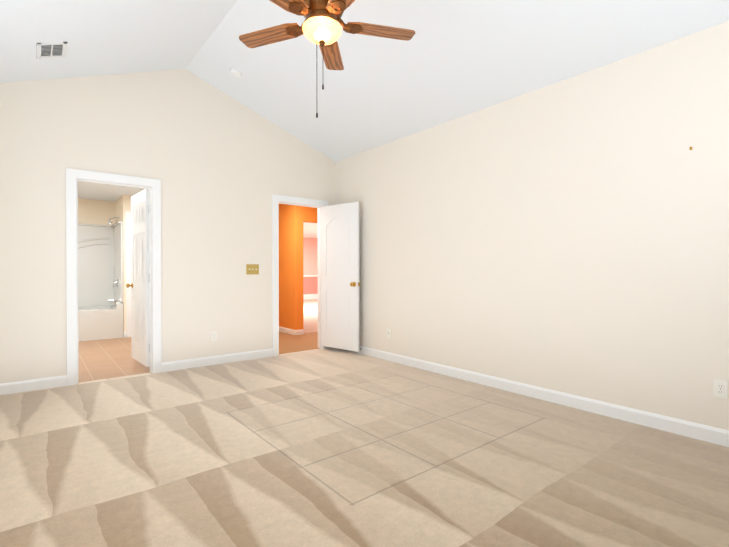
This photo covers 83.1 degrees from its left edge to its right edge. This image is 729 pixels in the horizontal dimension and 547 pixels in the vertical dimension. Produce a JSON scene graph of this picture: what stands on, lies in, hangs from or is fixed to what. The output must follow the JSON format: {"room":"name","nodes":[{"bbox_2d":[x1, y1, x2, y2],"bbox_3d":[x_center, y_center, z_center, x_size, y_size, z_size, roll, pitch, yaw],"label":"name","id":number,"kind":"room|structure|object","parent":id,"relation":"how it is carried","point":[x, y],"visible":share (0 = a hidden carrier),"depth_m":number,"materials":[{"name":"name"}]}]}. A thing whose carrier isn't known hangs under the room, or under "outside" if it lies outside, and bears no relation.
{"room":"empty bedroom","nodes":[
{"label":"empty bedroom","id":0,"kind":"room"},
{"bbox_2d":[78,198,115,304],"bbox_3d":[-5.102,-0.122,7.420,2.900,2.440,0.100,0,1,-39],"label":"wall","id":1,"kind":"structure","parent":0,"point":[97,212],"depth_m":7.50,"materials":[{"name":"beige paint"}]},
{"bbox_2d":[78,181,144,201],"bbox_3d":[-3.930,-1.381,5.959,2.900,0.100,3.830,0,1,-39],"label":"ceiling","id":2,"kind":"structure","parent":0,"point":[98,191],"depth_m":6.70,"materials":[{"name":"white paint"}]},
{"bbox_2d":[115,195,131,336],"bbox_3d":[-4.076,-0.124,7.638,0.830,2.440,0.850,0,1,-39],"label":"wall","id":3,"kind":"structure","parent":0,"point":[122,204],"depth_m":7.07,"materials":[{"name":"beige paint"}]},
{"bbox_2d":[126,211,149,336],"bbox_3d":[-3.807,0.014,7.297,0.740,2.170,0.020,0,1,-39],"label":"trim","id":4,"kind":"structure","parent":3,"relation":"attached to","point":[128,273],"depth_m":7.08,"materials":[{"name":"white wood"}]},
{"bbox_2d":[0,69,335,383],"bbox_3d":[-2.134,-0.615,4.877,4.510,3.564,0.120,0,1,-39],"label":"wall","id":5,"kind":"structure","parent":0,"point":[223,167],"depth_m":4.70,"materials":[{"name":"beige paint"}]},
{"bbox_2d":[0,375,66,394],"bbox_3d":[-3.368,1.073,3.808,0.990,0.105,0.014,0,1,-39],"label":"baseboard","id":6,"kind":"structure","parent":5,"relation":"attached to","point":[30,385],"depth_m":3.95,"materials":[{"name":"white wood"}]},
{"bbox_2d":[66,168,161,385],"bbox_3d":[-2.686,0.033,4.436,0.870,2.175,0.160,0,1,-39],"label":"door frame","id":7,"kind":"structure","parent":5,"relation":"attached to","point":[75,176],"depth_m":4.28,"materials":[{"name":"white wood"}]},
{"bbox_2d":[126,189,149,366],"bbox_3d":[-2.713,0.049,4.935,0.171,2.025,0.686,0,1,-39],"label":"bathroom door","id":8,"kind":"structure","parent":5,"relation":"in","point":[140,318],"depth_m":4.86,"materials":[{"name":"white paint"}]},
{"bbox_2d":[211,331,216,340],"bbox_3d":[-1.843,0.771,5.038,0.072,0.118,0.010,0,1,-39],"label":"electrical outlet","id":9,"kind":"object","parent":5,"relation":"attached to","point":[214,336],"visible":1,"depth_m":5.04,"materials":[{"name":"white plastic"}]},
{"bbox_2d":[162,348,272,371],"bbox_3d":[-1.770,1.063,5.097,1.375,0.105,0.014,0,1,-39],"label":"baseboard","id":10,"kind":"structure","parent":5,"relation":"attached to","point":[200,362],"depth_m":5.04,"materials":[{"name":"white wood"}]},
{"bbox_2d":[246,264,258,273],"bbox_3d":[-1.453,-0.053,5.344,0.170,0.130,0.016,0,1,-39],"label":"switch plate","id":11,"kind":"object","parent":5,"relation":"attached to","point":[252,268],"visible":1,"depth_m":5.34,"materials":[{"name":"brown metal"}]},
{"bbox_2d":[272,194,327,355],"bbox_3d":[-0.931,0.022,5.853,0.890,2.175,0.160,0,1,-39],"label":"door frame","id":12,"kind":"structure","parent":5,"relation":"attached to","point":[277,200],"depth_m":5.56,"materials":[{"name":"white wood"}]},
{"bbox_2d":[321,202,359,351],"bbox_3d":[-0.333,0.043,5.806,0.236,2.025,0.696,0,1,-39],"label":"hall door","id":13,"kind":"structure","parent":5,"relation":"in","point":[340,284],"depth_m":5.75,"materials":[{"name":"white paint"}]},
{"bbox_2d":[279,204,291,328],"bbox_3d":[-1.841,-0.128,8.189,0.140,2.440,1.900,0,1,-39],"label":"wall","id":14,"kind":"structure","parent":0,"point":[285,265],"depth_m":7.61,"materials":[{"name":"orange paint"}]},
{"bbox_2d":[279,326,294,334],"bbox_3d":[-1.870,1.048,8.110,0.014,0.090,2.000,0,1,-39],"label":"baseboard","id":15,"kind":"structure","parent":14,"relation":"attached to","point":[287,330],"depth_m":7.54,"materials":[{"name":"white wood"}]},
{"bbox_2d":[292,205,316,329],"bbox_3d":[-0.645,-0.126,7.869,1.600,2.440,0.100,0,1,-39],"label":"wall","id":16,"kind":"structure","parent":0,"point":[301,215],"depth_m":7.38,"materials":[{"name":"orange paint"}]},
{"bbox_2d":[295,329,303,334],"bbox_3d":[-1.166,1.053,7.385,0.170,0.090,0.014,0,1,-39],"label":"baseboard","id":17,"kind":"structure","parent":16,"relation":"attached to","point":[299,332],"depth_m":7.38,"materials":[{"name":"white wood"}]},
{"bbox_2d":[303,222,316,237],"bbox_3d":[-1.063,-1.431,12.469,6.460,0.100,7.600,0,1,-39],"label":"ceiling","id":18,"kind":"structure","parent":0,"point":[309,230],"depth_m":13.26,"materials":[{"name":"white paint"}]},
{"bbox_2d":[303,238,317,299],"bbox_3d":[-3.452,-0.183,15.358,6.360,2.440,0.120,0,1,-39],"label":"wall","id":19,"kind":"structure","parent":0,"point":[310,268],"depth_m":16.36,"materials":[{"name":"pink paint"}]},
{"bbox_2d":[0,348,728,546],"bbox_3d":[-0.315,1.159,2.638,4.510,0.050,5.770,0,1,-39],"label":"floor carpet","id":20,"kind":"object","parent":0,"point":[332,447],"visible":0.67,"depth_m":2.42,"materials":[{"name":"beige carpet"}]},
{"bbox_2d":[0,0,728,161],"bbox_3d":[-0.337,-2.006,2.641,4.510,0.987,5.840,0,1,-39],"label":"ceiling","id":21,"kind":"structure","parent":0,"point":[450,60],"depth_m":3.66,"materials":[{"name":"white paint"}]},
{"bbox_2d":[36,42,67,58],"bbox_3d":[-2.654,-1.893,3.488,0.204,0.085,0.300,0,1,-39],"label":"ceiling vent","id":22,"kind":"object","parent":21,"relation":"in","point":[51,49],"visible":1,"depth_m":3.48,"materials":[{"name":"white metal"}]},
{"bbox_2d":[230,67,241,77],"bbox_3d":[-1.443,-2.251,4.611,0.132,0.070,0.136,0,1,-39],"label":"smoke detector","id":23,"kind":"object","parent":21,"relation":"attached to","point":[235,72],"visible":1,"depth_m":4.58,"materials":[{"name":"white plastic"}]},
{"bbox_2d":[239,0,414,117],"bbox_3d":[-0.262,-1.660,2.544,1.168,1.429,1.155,0,1,-39],"label":"ceiling fan","id":24,"kind":"object","parent":21,"relation":"hanging from","point":[320,26],"visible":1,"depth_m":2.60,"materials":[{"name":"brown wood"}]},
{"bbox_2d":[336,21,728,430],"bbox_3d":[1.371,-0.242,4.034,0.120,2.831,5.600,0,1,-39],"label":"wall","id":25,"kind":"structure","parent":0,"point":[569,235],"depth_m":3.45,"materials":[{"name":"beige paint"}]},
{"bbox_2d":[387,329,390,338],"bbox_3d":[0.307,0.769,5.255,0.010,0.118,0.072,0,1,-39],"label":"electrical outlet","id":26,"kind":"object","parent":25,"relation":"attached to","point":[388,333],"visible":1,"depth_m":5.24,"materials":[{"name":"white plastic"}]},
{"bbox_2d":[344,346,728,446],"bbox_3d":[1.319,1.071,4.002,0.014,0.105,5.600,0,1,-39],"label":"baseboard","id":27,"kind":"structure","parent":25,"relation":"attached to","point":[714,435],"depth_m":3.44,"materials":[{"name":"white wood"}]},
{"bbox_2d":[713,379,727,398],"bbox_3d":[2.355,0.764,2.719,0.010,0.118,0.072,0,1,-39],"label":"electrical outlet","id":28,"kind":"object","parent":25,"relation":"attached to","point":[720,389],"visible":1,"depth_m":2.71,"materials":[{"name":"white plastic"}]},
{"label":"outside","id":29,"kind":"structure","parent":0,"visible":0},
{"bbox_2d":[78,337,149,381],"bbox_3d":[-3.908,1.134,5.951,2.900,0.050,3.900,0,1,-39],"label":"floor","id":30,"kind":"structure","parent":29,"point":[105,359],"depth_m":5.26,"materials":[{"name":"tile"}]},
{"bbox_2d":[78,217,122,341],"bbox_3d":[-5.124,0.043,6.790,1.862,2.118,0.845,0,1,-39],"label":"bathtub surround","id":31,"kind":"object","parent":30,"relation":"on","point":[100,274],"visible":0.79,"depth_m":7.38,"materials":[{"name":"white plastic"}]},
{"bbox_2d":[279,331,319,353],"bbox_3d":[-1.440,1.121,7.590,3.200,0.050,3.350,0,1,-39],"label":"floor","id":32,"kind":"structure","parent":29,"point":[289,343],"depth_m":6.58,"materials":[{"name":"brown"}]},
{"bbox_2d":[304,299,317,332],"bbox_3d":[-1.071,1.085,12.418,6.360,0.050,7.500,0,1,-39],"label":"floor carpet","id":33,"kind":"object","parent":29,"point":[310,315],"depth_m":10.51,"materials":[{"name":"beige carpet"}]}
]}

